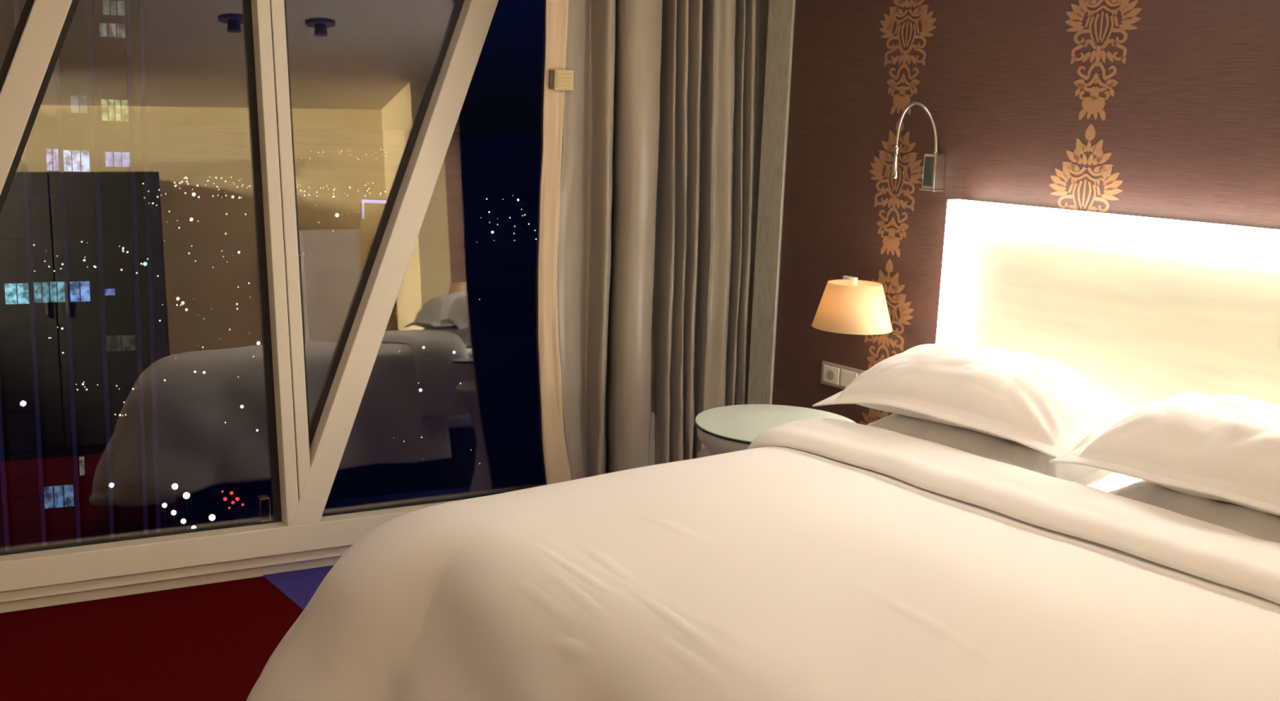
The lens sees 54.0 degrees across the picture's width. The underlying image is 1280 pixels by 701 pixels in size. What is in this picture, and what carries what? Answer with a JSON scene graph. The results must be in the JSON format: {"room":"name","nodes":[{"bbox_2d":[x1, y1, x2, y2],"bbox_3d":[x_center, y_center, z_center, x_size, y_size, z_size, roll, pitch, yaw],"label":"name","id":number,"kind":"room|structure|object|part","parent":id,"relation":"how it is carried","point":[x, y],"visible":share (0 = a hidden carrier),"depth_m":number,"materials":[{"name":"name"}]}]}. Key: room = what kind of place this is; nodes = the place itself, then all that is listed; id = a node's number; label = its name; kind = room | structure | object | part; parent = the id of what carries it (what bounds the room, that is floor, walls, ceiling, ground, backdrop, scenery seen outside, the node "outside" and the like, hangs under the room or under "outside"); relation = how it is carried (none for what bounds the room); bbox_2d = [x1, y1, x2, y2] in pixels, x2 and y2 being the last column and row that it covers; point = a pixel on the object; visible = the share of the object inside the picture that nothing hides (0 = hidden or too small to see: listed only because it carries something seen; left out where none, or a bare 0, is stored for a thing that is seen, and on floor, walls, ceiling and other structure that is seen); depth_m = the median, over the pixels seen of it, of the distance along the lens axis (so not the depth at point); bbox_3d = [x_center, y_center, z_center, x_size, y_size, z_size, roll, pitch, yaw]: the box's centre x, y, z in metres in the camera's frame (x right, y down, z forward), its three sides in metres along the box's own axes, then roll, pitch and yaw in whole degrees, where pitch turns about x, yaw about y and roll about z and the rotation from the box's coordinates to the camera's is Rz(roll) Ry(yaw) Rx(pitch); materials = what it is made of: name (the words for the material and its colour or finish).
{"room":"hotel room","nodes":[
{"label":"hotel room","id":0,"kind":"room"},
{"bbox_2d":[0,481,545,700],"bbox_3d":[-0.341,1.211,1.519,5.700,0.124,5.600,-6,13,-36],"label":"floor","id":1,"kind":"structure","parent":0,"point":[214,642],"depth_m":3.33,"materials":[{"name":"red carpet"}]},
{"bbox_3d":[0.606,0.871,3.200,2.035,0.004,3.620,-6,13,-36],"label":"carpet panel","id":2,"kind":"part","parent":1,"relation":"part of","materials":[{"name":"carpet"}]},
{"bbox_2d":[694,404,855,457],"bbox_3d":[0.380,0.490,3.618,0.472,0.580,0.472,-6,13,-36],"label":"bedside table","id":3,"kind":"object","parent":1,"relation":"on","point":[727,428],"visible":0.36,"depth_m":3.57,"materials":[{"name":"white paint"}]},
{"bbox_2d":[1088,479,1126,492],"bbox_3d":[0.649,0.706,2.508,1.660,0.585,1.400,-6,13,-36],"label":"bed","id":4,"kind":"object","parent":1,"relation":"on","point":[1107,486],"visible":0.02,"depth_m":3.04,"materials":[{"name":"grey fabric"}]},
{"bbox_2d":[246,417,1279,700],"bbox_3d":[0.329,0.628,2.253,1.558,0.612,2.233,-6,13,-36],"label":"duvet","id":5,"kind":"object","parent":4,"relation":"on","point":[823,559],"visible":1,"depth_m":2.20,"materials":[{"name":"white fabric"}]},
{"bbox_2d":[866,413,1116,485],"bbox_3d":[0.868,0.220,3.092,0.479,0.128,0.680,-6,13,-37],"label":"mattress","id":6,"kind":"object","parent":4,"relation":"on","point":[1001,450],"visible":0.16,"depth_m":2.93,"materials":[{"name":"white fabric"}]},
{"bbox_2d":[812,343,1134,457],"bbox_3d":[0.832,0.092,3.095,0.403,0.191,0.710,-7,14,-40],"label":"pillow","id":7,"kind":"object","parent":6,"relation":"on","point":[1041,404],"visible":0.99,"depth_m":2.94,"materials":[{"name":"white fabric"}]},
{"bbox_2d":[1107,480,1279,543],"bbox_3d":[1.294,0.338,2.531,0.479,0.136,0.700,-5,13,-35],"label":"pillow","id":8,"kind":"object","parent":4,"relation":"on","point":[1238,518],"visible":0.24,"depth_m":2.49,"materials":[{"name":"white fabric"}]},
{"bbox_2d":[1048,391,1279,515],"bbox_3d":[1.265,0.207,2.538,0.415,0.187,0.740,-6,13,-37],"label":"pillow","id":9,"kind":"object","parent":8,"relation":"on","point":[1226,447],"visible":1,"depth_m":2.53,"materials":[{"name":"white fabric"}]},
{"bbox_2d":[0,0,654,613],"bbox_3d":[-1.783,-0.462,3.360,5.779,2.396,0.318,-4,12,-29],"label":"window","id":10,"kind":"structure","parent":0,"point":[305,458],"depth_m":3.76,"materials":[{"name":"beige paint"}]},
{"bbox_3d":[-1.854,0.618,3.431,5.600,0.093,0.121,-4,12,-29],"label":"sill rail","id":11,"kind":"part","parent":10,"relation":"part of","materials":[{"name":"beige paint"}]},
{"bbox_2d":[772,0,1279,425],"bbox_3d":[1.558,-0.192,2.826,0.121,2.300,3.698,-6,13,-36],"label":"wall","id":12,"kind":"structure","parent":0,"point":[1168,109],"depth_m":3.47,"materials":[{"name":"paper"}]},
{"bbox_2d":[746,0,795,404],"bbox_3d":[0.436,-0.490,4.192,0.012,2.300,0.116,-6,13,-36],"label":"trim","id":13,"kind":"structure","parent":12,"relation":"attached to","point":[781,13],"depth_m":4.18,"materials":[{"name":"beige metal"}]},
{"bbox_2d":[820,360,865,389],"bbox_3d":[0.661,0.091,3.963,0.014,0.075,0.252,-6,13,-36],"label":"outlet plate","id":14,"kind":"object","parent":12,"relation":"attached to","point":[833,375],"visible":0.65,"depth_m":4.00,"materials":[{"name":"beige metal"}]},
{"bbox_2d":[822,364,857,386],"bbox_3d":[0.658,0.091,3.962,0.008,0.053,0.222,-6,13,-36],"label":"socket","id":15,"kind":"object","parent":14,"relation":"attached to","point":[834,375],"depth_m":4.00,"materials":[{"name":"white plastic"}]},
{"bbox_2d":[811,275,892,334],"bbox_3d":[0.647,-0.138,3.733,0.273,0.143,0.238,-6,13,-36],"label":"wall lamp","id":16,"kind":"object","parent":12,"relation":"attached to","point":[851,305],"visible":1,"depth_m":3.64,"materials":[{"name":"beige fabric"}]},
{"bbox_2d":[890,102,946,191],"bbox_3d":[0.810,-0.591,3.632,0.054,0.251,0.163,-7,14,-41],"label":"light","id":17,"kind":"object","parent":12,"relation":"attached to","point":[934,165],"visible":1,"depth_m":3.60,"materials":[{"name":"silver metal"}]},
{"bbox_2d":[935,199,1279,485],"bbox_3d":[1.374,0.272,2.964,0.085,1.124,1.697,-6,13,-36],"label":"headboard","id":18,"kind":"object","parent":12,"relation":"attached to","point":[1144,309],"visible":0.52,"depth_m":3.13,"materials":[{"name":"white"}]},
{"bbox_3d":[1.378,0.593,3.037,0.044,0.468,1.637,-6,13,-36],"label":"panel","id":19,"kind":"part","parent":18,"relation":"part of","materials":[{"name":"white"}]},
{"bbox_3d":[1.387,0.041,2.924,0.017,0.484,1.527,-6,13,-36],"label":"panel","id":20,"kind":"part","parent":18,"relation":"part of","materials":[{"name":"fabric"}]},
{"label":"outside","id":21,"kind":"structure","parent":0,"visible":0},
{"bbox_2d":[19,400,26,406],"label":"lights","id":22,"kind":"object","parent":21,"point":[23,403],"depth_m":62.70},
{"bbox_2d":[108,482,114,488],"label":"lights","id":23,"kind":"object","parent":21,"point":[111,485],"depth_m":64.14},
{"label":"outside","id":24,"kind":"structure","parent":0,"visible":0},
{"bbox_2d":[146,124,544,532],"bbox_3d":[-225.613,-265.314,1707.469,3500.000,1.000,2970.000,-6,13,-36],"label":"ground","id":25,"kind":"structure","parent":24,"point":[456,261],"depth_m":364.23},
{"bbox_2d":[0,0,160,551],"bbox_3d":[-44.531,-0.784,84.376,24.346,90.000,22.393,-6,13,-36],"label":"office tower","id":26,"kind":"structure","parent":25,"relation":"on","point":[82,169],"depth_m":78.49,"materials":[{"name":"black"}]},
{"bbox_2d":[162,502,167,532],"bbox_3d":[-63.471,24.396,168.099,0.629,8.315,0.629,-6,13,-36],"label":"street lamp","id":27,"kind":"object","parent":25,"relation":"on","point":[164,505],"visible":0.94,"depth_m":167.55,"materials":[{"name":"grey metal"}]},
{"bbox_3d":[-63.473,24.452,168.110,0.160,8.200,0.138,-6,13,-36],"label":"post","id":28,"kind":"part","parent":27,"relation":"part of","materials":[{"name":"grey metal"}]},
{"bbox_2d":[171,510,176,530],"bbox_3d":[-61.211,25.003,165.291,0.652,8.326,0.652,-6,13,-36],"label":"street lamp","id":29,"kind":"object","parent":25,"relation":"on","point":[173,512],"visible":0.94,"depth_m":164.61,"materials":[{"name":"grey metal"}]},
{"bbox_3d":[-61.214,25.064,165.303,0.160,8.200,0.138,-6,13,-36],"label":"post","id":30,"kind":"part","parent":29,"relation":"part of","materials":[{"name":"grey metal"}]},
{"bbox_2d":[172,483,177,530],"bbox_3d":[-65.160,22.725,176.390,0.840,8.420,0.840,-6,13,-36],"label":"street lamp","id":31,"kind":"object","parent":25,"relation":"on","point":[175,486],"visible":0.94,"depth_m":175.94,"materials":[{"name":"grey metal"}]},
{"bbox_3d":[-65.165,22.833,176.411,0.160,8.200,0.138,-6,13,-36],"label":"post","id":32,"kind":"part","parent":31,"relation":"part of","materials":[{"name":"grey metal"}]},
{"bbox_2d":[181,519,186,529],"bbox_3d":[-58.782,25.693,162.120,0.638,8.319,0.638,-6,13,-36],"label":"street lamp","id":33,"kind":"object","parent":25,"relation":"on","point":[183,521],"visible":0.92,"depth_m":161.27,"materials":[{"name":"grey metal"}]},
{"bbox_2d":[182,492,190,528],"bbox_3d":[-62.154,23.547,172.545,0.891,8.446,0.891,-6,13,-36],"label":"street lamp","id":34,"kind":"object","parent":25,"relation":"on","point":[186,495],"visible":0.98,"depth_m":171.90,"materials":[{"name":"grey metal"}]},
{"bbox_3d":[-62.159,23.668,172.568,0.160,8.200,0.139,-6,13,-36],"label":"post","id":35,"kind":"part","parent":34,"relation":"part of","materials":[{"name":"grey metal"}]},
{"bbox_2d":[208,514,215,526],"bbox_3d":[-55.725,25.425,163.945,0.809,8.405,0.809,-6,13,-36],"label":"street lamp","id":36,"kind":"object","parent":25,"relation":"on","point":[211,517],"visible":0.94,"depth_m":163.03,"materials":[{"name":"grey metal"}]},
{"bbox_2d":[220,490,244,524],"bbox_3d":[-57.019,23.422,175.850,2.725,7.863,2.089,-6,13,-36],"label":"traffic light","id":37,"kind":"object","parent":25,"relation":"on","point":[237,499],"visible":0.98,"depth_m":175.25,"materials":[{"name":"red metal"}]},
{"bbox_2d":[156,149,537,463],"bbox_3d":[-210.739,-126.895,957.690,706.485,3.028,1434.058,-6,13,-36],"label":"city lights","id":38,"kind":"object","parent":25,"relation":"on","point":[193,194],"visible":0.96,"depth_m":626.04},
{"bbox_2d":[360,200,398,315],"bbox_3d":[-78.498,-28.675,378.517,14.513,34.039,19.212,-6,13,-36],"label":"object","id":39,"kind":"object","parent":25,"relation":"on","point":[371,211],"visible":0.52,"depth_m":370.46,"materials":[{"name":"beige"}]},
{"bbox_2d":[362,200,386,218],"bbox_3d":[-76.509,-41.348,369.318,8.523,5.610,6.713,-6,13,-36],"label":"light","id":40,"kind":"object","parent":39,"relation":"attached to","point":[371,209],"depth_m":369.56,"materials":[{"name":"white"}]},
{"bbox_3d":[-0.221,-1.146,1.037,5.700,0.100,5.700,-6,13,-36],"label":"ceiling","id":41,"kind":"structure","parent":0,"visible":0},
{"bbox_3d":[0.175,-1.597,3.932,1.161,0.024,0.064,-6,13,-36],"label":"rail","id":42,"kind":"object","parent":41,"relation":"attached to","visible":0},
{"bbox_2d":[535,0,768,484],"bbox_3d":[0.041,-0.490,4.187,0.976,2.248,0.311,-6,13,-36],"label":"curtain","id":43,"kind":"object","parent":42,"relation":"hanging from","point":[651,114],"visible":0.74,"depth_m":4.08,"materials":[{"name":"grey fabric"}]}
]}

